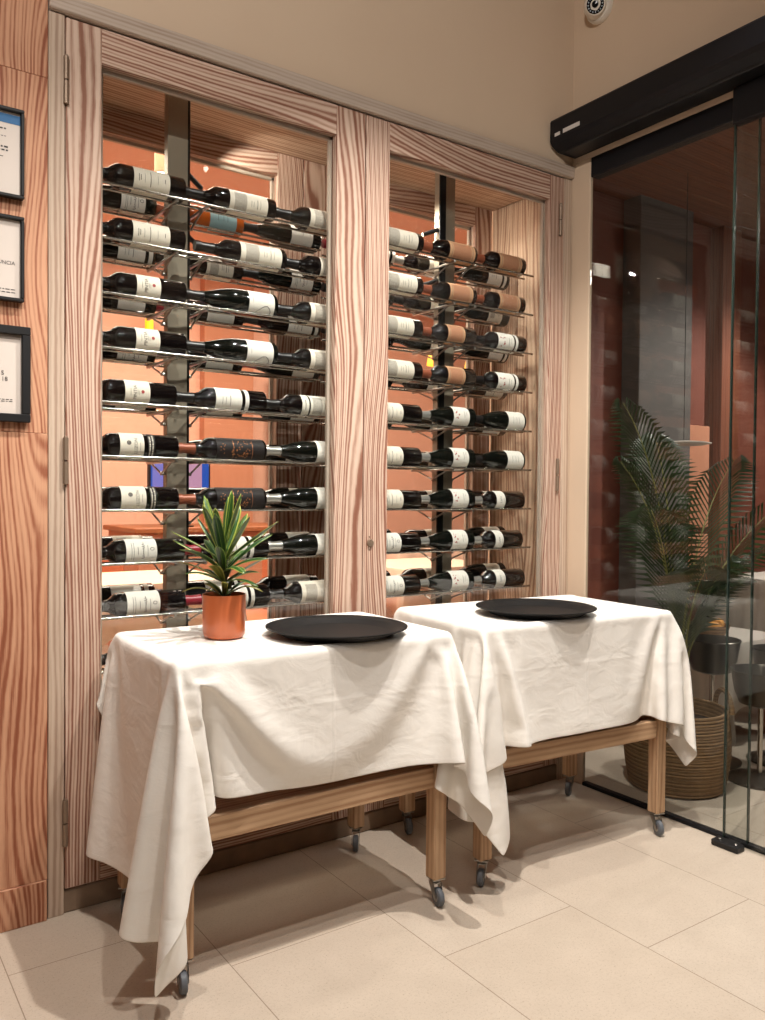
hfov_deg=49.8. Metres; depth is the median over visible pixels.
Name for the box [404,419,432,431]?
wine bottle
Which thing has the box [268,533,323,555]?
wine bottle
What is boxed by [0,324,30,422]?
framed certificate
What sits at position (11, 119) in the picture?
framed certificate
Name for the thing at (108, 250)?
wine bottle
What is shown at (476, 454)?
wine bottle
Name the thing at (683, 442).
pendant lamp
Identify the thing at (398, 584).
wine bottle
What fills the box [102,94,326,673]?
wine rack
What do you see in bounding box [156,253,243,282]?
wine bottle
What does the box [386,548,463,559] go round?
cloth
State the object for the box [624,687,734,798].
seagrass basket
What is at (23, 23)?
cladding
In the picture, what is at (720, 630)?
bread basket
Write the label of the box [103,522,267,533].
countertop
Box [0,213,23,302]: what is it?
framed certificate
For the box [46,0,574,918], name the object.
wine cabinet
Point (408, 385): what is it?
wine bottle
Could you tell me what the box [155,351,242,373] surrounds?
wine bottle
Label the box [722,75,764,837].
door
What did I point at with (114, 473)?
wall
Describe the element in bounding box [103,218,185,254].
wine bottle
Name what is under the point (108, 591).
wine bottle
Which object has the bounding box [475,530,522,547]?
wine bottle
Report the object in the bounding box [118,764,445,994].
table
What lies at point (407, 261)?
wine bottle
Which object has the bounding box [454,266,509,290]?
wine bottle
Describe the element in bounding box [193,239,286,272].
wine bottle
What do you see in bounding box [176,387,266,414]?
wine bottle
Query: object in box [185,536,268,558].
wine bottle
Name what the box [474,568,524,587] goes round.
wine bottle
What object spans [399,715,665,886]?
table
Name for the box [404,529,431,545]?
wine bottle
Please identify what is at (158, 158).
spotlight
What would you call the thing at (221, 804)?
shelf
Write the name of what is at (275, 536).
wine bottle
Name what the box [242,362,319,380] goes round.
wine bottle
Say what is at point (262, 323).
wine bottle
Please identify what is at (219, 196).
wine bottle
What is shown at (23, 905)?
baseboard
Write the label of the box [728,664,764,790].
stool
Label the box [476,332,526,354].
wine bottle
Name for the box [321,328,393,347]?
wine bottle
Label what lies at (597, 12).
security camera
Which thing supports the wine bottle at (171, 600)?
on the wine rack at (176, 319)
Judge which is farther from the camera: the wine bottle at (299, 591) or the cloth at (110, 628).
the cloth at (110, 628)
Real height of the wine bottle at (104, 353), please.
0.078 m
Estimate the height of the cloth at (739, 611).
0.470 m
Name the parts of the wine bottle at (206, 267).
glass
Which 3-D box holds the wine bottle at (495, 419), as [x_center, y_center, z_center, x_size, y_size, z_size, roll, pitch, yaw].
[0.464,-0.365,3.364,0.271,0.082,0.083,0,1,-35]
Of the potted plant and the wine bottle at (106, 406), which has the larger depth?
the wine bottle at (106, 406)
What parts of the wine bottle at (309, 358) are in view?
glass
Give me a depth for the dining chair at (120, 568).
5.13 m
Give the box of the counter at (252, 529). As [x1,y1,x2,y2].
[103,522,267,647]
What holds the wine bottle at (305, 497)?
on the wine rack at (176, 319)
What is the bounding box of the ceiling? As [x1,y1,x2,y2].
[593,117,764,245]
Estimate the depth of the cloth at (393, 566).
5.12 m
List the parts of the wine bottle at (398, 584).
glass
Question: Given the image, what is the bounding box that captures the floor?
[0,618,764,1019]
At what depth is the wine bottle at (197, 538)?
2.83 m
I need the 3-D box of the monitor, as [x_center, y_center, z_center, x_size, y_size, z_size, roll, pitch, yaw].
[-1.397,-0.120,5.653,0.440,0.470,0.200,0,1,-35]
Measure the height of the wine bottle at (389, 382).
0.082 m
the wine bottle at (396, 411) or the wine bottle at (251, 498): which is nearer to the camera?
the wine bottle at (251, 498)
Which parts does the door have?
rail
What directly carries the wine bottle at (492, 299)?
on the wine rack at (443, 354)
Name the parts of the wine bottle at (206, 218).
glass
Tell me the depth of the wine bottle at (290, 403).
2.81 m
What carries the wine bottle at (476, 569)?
on the wine rack at (443, 354)
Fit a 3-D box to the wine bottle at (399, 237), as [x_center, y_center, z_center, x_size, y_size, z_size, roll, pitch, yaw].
[0.012,-1.005,3.034,0.304,0.078,0.078,0,1,-35]
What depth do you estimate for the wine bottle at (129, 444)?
2.50 m
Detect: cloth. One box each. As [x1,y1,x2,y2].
[102,569,247,646]
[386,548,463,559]
[386,557,463,613]
[684,627,764,745]
[713,572,764,631]
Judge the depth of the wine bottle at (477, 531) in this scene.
3.58 m
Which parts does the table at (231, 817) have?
leg, leg, shelf rail, leg, leg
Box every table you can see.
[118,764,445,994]
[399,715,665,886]
[763,709,764,733]
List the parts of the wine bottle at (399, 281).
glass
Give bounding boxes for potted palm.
[608,396,764,657]
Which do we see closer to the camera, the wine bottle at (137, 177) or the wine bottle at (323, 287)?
the wine bottle at (137, 177)
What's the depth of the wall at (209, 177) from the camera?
4.97 m
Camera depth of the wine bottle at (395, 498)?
3.07 m
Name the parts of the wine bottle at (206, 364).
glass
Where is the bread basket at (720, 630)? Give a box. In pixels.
[690,623,730,635]
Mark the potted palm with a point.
(710, 607)
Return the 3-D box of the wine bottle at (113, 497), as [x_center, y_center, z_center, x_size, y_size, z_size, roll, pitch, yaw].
[-0.782,-0.033,2.506,0.312,0.078,0.078,0,1,-35]
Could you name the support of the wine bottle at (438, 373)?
on the wine rack at (443, 354)
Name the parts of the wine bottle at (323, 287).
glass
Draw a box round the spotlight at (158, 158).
[154,153,163,172]
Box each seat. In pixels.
[684,634,741,674]
[730,664,764,708]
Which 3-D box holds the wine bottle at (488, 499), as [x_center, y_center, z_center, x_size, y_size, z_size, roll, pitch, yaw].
[0.461,-0.039,3.370,0.271,0.078,0.078,0,1,-35]
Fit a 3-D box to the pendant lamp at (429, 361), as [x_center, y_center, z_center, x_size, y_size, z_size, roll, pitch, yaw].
[0.497,-1.642,7.369,0.200,0.690,0.200,0,1,-35]
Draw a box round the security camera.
[584,0,612,24]
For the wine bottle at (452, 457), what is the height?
0.082 m
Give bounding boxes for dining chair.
[102,560,123,571]
[246,559,266,620]
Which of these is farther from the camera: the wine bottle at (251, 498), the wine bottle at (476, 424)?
the wine bottle at (476, 424)
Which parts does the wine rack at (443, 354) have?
rod, rod, rod, rod, rod, rod, post, rod, rod, rod, rod, post, rod, rod, rod, rod, rod, rod, rod, rod, rod, rod, rod, rod, rod, rod, rod, rod, rod, rod, rod, rod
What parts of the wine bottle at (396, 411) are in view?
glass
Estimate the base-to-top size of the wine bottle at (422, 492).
0.078 m
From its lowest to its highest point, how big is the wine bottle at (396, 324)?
0.078 m
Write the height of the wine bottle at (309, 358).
0.078 m
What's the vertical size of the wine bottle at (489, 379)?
0.078 m
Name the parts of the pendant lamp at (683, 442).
lamp shade, cord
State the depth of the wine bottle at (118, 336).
2.50 m
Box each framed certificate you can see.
[0,105,23,200]
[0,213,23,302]
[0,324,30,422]
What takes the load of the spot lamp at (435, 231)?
attached to the wine rack at (443, 354)
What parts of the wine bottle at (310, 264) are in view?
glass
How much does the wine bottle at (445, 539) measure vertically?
0.082 m
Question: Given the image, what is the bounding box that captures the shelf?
[215,765,421,811]
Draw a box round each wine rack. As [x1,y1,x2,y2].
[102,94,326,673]
[319,173,533,604]
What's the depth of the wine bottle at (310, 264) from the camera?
2.83 m
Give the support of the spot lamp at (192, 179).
attached to the wine rack at (176, 319)
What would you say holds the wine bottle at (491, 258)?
on the wine rack at (443, 354)
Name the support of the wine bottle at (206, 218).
on the wine rack at (176, 319)
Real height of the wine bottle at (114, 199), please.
0.082 m
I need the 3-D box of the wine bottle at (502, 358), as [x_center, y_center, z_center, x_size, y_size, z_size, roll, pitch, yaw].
[0.410,-0.693,3.574,0.313,0.082,0.083,0,1,-35]
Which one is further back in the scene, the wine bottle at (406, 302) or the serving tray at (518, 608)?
the wine bottle at (406, 302)
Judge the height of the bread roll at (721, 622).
0.056 m
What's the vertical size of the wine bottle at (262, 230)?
0.082 m
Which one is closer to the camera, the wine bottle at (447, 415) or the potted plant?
the potted plant
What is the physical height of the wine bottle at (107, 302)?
0.082 m
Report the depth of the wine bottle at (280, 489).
3.01 m
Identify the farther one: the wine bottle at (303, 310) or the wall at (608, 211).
the wall at (608, 211)
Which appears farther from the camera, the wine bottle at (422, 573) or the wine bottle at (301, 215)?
the wine bottle at (422, 573)
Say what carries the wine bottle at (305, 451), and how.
on the wine rack at (176, 319)
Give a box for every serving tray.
[265,615,407,642]
[476,598,596,619]
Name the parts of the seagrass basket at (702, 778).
handle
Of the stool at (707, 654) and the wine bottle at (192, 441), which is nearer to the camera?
the wine bottle at (192, 441)
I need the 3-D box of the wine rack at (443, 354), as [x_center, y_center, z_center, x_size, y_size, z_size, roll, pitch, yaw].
[0.190,-0.164,3.307,0.868,2.404,0.270,0,1,-35]
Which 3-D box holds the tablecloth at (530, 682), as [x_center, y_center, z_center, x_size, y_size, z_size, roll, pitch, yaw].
[0.547,0.686,2.885,0.978,0.678,0.636,0,1,-30]
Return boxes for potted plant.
[171,491,278,639]
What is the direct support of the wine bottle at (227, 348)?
on the wine rack at (176, 319)
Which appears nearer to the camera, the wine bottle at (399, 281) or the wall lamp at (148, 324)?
the wine bottle at (399, 281)
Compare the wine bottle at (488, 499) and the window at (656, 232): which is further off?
the window at (656, 232)
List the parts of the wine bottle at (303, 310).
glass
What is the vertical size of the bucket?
0.513 m
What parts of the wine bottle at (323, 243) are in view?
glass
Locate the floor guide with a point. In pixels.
(736, 847)
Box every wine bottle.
[102,288,156,316]
[102,326,186,357]
[102,342,155,364]
[102,379,176,408]
[102,405,155,413]
[102,433,178,459]
[102,486,178,508]
[102,535,153,546]
[102,538,184,562]
[102,583,154,600]
[102,589,185,616]
[102,653,107,665]
[103,163,185,203]
[103,185,156,219]
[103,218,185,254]
[103,235,156,267]
[103,272,186,306]
[155,204,243,237]
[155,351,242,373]
[155,578,239,595]
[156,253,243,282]
[156,300,243,328]
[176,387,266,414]
[178,437,266,462]
[179,487,266,508]
[185,186,276,222]
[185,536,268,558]
[185,584,269,605]
[186,288,277,318]
[186,338,277,366]
[189,403,242,418]
[189,440,213,463]
[189,488,203,507]
[189,534,207,544]
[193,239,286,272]
[241,574,317,589]
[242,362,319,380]
[243,222,321,252]
[243,268,321,295]
[243,314,320,338]
[260,408,319,423]
[263,532,316,551]
[265,444,312,466]
[265,487,300,506]
[266,394,324,418]
[266,487,324,508]
[267,441,324,464]
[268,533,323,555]
[270,580,323,602]
[275,207,326,235]
[277,301,325,326]
[277,348,325,373]
[286,255,325,280]
[320,374,392,385]
[321,239,394,266]
[321,283,394,307]
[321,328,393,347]
[386,532,420,551]
[386,575,420,595]
[387,402,422,424]
[387,446,421,467]
[387,490,421,510]
[388,315,422,339]
[388,359,422,382]
[389,227,423,254]
[389,271,423,297]
[391,567,430,578]
[392,377,432,392]
[394,254,454,276]
[394,296,454,315]
[394,335,454,353]
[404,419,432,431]
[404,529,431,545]
[409,451,431,469]
[417,490,431,506]
[420,530,474,549]
[420,570,473,590]
[421,489,474,507]
[422,281,476,306]
[422,323,476,347]
[422,365,475,387]
[422,406,475,428]
[422,448,475,468]
[423,239,477,265]
[453,383,506,399]
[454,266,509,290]
[454,304,509,326]
[454,343,508,362]
[459,562,505,576]
[460,423,505,435]
[466,526,504,536]
[473,453,502,471]
[473,491,485,506]
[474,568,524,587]
[475,372,526,393]
[475,411,525,431]
[475,450,524,470]
[475,491,524,507]
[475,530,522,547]
[476,251,525,276]
[476,291,525,315]
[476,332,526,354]
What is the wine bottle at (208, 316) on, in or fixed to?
on the wine rack at (176, 319)
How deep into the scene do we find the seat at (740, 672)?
3.43 m
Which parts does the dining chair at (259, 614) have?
seat, backrest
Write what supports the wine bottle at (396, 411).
on the wine rack at (443, 354)
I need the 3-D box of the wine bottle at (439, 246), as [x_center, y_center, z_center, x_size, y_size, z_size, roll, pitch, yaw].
[0.247,-1.006,3.197,0.262,0.078,0.078,0,1,-35]
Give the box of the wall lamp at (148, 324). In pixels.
[145,319,153,328]
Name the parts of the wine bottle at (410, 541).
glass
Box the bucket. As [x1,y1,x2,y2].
[746,644,764,766]
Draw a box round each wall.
[83,0,573,166]
[102,263,465,644]
[103,140,466,295]
[488,0,764,783]
[587,190,764,620]
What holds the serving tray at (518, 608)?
on the tablecloth at (530, 682)
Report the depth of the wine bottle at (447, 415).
3.19 m
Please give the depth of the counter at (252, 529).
5.68 m
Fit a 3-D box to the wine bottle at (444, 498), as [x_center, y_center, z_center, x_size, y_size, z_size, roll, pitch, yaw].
[0.239,-0.042,3.216,0.262,0.082,0.083,0,1,-35]
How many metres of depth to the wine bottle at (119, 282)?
2.50 m
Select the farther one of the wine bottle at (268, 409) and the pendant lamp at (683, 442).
the pendant lamp at (683, 442)
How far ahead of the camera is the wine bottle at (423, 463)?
3.39 m
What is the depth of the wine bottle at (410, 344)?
3.36 m
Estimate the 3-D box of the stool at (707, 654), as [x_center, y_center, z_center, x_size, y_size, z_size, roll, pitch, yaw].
[1.496,0.863,3.741,0.264,0.558,0.264,0,1,-35]
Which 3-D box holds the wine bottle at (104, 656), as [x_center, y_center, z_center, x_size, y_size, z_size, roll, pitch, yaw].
[-0.766,0.451,2.530,0.312,0.078,0.078,0,1,-35]
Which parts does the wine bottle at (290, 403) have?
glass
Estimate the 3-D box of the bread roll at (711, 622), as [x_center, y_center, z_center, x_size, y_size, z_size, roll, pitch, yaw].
[1.650,0.584,4.107,0.090,0.056,0.056,0,1,-5]
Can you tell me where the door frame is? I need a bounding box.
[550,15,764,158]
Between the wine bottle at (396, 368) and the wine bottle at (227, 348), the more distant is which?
the wine bottle at (396, 368)
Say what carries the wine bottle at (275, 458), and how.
on the wine rack at (176, 319)
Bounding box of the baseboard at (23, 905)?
[0,879,46,932]
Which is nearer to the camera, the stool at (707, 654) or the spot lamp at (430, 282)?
the spot lamp at (430, 282)
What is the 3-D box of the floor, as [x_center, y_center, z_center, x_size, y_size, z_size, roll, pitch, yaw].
[0.972,1.215,2.290,10.200,0.100,10.600,0,1,-35]
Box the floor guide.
[711,836,744,853]
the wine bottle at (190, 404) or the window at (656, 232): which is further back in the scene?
the window at (656, 232)
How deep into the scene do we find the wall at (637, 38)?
3.38 m
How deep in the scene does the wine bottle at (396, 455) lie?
3.06 m
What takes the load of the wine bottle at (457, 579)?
on the wine rack at (443, 354)
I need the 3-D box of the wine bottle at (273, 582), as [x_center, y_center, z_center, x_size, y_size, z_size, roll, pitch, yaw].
[-0.387,0.282,3.044,0.312,0.078,0.078,0,1,-35]
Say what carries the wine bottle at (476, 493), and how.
on the wine rack at (443, 354)
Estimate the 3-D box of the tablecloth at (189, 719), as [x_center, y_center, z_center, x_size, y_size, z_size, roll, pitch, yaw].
[-0.286,0.709,2.284,0.972,0.718,0.711,0,1,-34]
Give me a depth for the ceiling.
4.16 m
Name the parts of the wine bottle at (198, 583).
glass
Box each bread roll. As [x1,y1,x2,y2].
[709,622,721,626]
[713,618,724,626]
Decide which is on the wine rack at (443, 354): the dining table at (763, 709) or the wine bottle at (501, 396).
the wine bottle at (501, 396)
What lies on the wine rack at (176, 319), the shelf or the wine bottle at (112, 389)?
the wine bottle at (112, 389)
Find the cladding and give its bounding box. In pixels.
[0,0,47,890]
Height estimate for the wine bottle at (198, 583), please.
0.078 m
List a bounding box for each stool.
[684,634,741,769]
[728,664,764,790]
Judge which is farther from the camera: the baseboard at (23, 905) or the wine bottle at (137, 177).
the wine bottle at (137, 177)
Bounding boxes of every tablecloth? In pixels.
[86,612,492,997]
[393,595,696,854]
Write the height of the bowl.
0.153 m
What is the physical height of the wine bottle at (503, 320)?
0.082 m
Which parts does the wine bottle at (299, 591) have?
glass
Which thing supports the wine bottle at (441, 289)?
on the wine rack at (443, 354)
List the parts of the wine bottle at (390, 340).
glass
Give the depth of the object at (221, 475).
6.88 m
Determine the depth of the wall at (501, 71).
3.00 m
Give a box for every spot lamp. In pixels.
[190,173,202,189]
[422,228,438,236]
[424,278,437,284]
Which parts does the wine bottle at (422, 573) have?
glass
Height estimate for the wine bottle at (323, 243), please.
0.082 m
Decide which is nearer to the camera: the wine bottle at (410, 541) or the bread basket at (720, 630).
the wine bottle at (410, 541)
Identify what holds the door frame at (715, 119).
in the wall at (637, 38)
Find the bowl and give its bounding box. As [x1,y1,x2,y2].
[753,644,764,664]
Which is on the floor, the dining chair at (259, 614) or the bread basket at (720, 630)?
the dining chair at (259, 614)
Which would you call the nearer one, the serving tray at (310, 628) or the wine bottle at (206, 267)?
the serving tray at (310, 628)
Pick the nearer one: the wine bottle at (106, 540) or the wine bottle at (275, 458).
the wine bottle at (106, 540)
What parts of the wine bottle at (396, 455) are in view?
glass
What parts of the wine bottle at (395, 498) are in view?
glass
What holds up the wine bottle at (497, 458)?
on the wine rack at (443, 354)
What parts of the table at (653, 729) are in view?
leg, leg, leg, shelf rail, shelf rail, leg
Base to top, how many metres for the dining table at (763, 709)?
0.500 m
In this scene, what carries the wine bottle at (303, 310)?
on the wine rack at (176, 319)
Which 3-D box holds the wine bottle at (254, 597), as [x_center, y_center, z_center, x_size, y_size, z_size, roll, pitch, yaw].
[-0.515,0.288,2.700,0.290,0.078,0.078,0,1,-35]
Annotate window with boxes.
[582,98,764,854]
[618,195,693,628]
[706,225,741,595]
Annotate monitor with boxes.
[147,463,209,526]
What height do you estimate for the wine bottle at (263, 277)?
0.082 m
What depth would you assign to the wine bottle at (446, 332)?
3.18 m
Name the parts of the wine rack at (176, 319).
post, post, rod, rod, rod, rod, rod, rod, rod, rod, rod, rod, rod, rod, rod, rod, rod, rod, rod, rod, rod, rod, rod, rod, rod, rod, rod, rod, rod, rod, rod, rod, rod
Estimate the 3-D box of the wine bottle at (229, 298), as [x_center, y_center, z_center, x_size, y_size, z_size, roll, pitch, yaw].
[-0.497,-0.683,2.688,0.312,0.082,0.083,0,1,-35]
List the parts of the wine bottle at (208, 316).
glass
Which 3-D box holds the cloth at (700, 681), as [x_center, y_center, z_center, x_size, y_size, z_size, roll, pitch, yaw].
[1.711,0.864,4.159,0.688,0.470,0.509,0,1,-35]
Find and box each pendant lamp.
[427,355,432,366]
[657,175,711,445]
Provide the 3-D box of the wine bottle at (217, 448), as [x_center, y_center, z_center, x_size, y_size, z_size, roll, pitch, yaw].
[-0.527,-0.196,2.679,0.300,0.078,0.078,0,1,-35]
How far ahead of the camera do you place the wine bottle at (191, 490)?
2.83 m
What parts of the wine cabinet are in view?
door, door, trim, panel, door, door, panel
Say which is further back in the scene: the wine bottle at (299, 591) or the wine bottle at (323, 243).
the wine bottle at (323, 243)
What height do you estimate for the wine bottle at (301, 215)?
0.078 m
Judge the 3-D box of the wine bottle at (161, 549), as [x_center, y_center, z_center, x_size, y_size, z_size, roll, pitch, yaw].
[-0.767,0.128,2.521,0.312,0.078,0.078,0,1,-35]

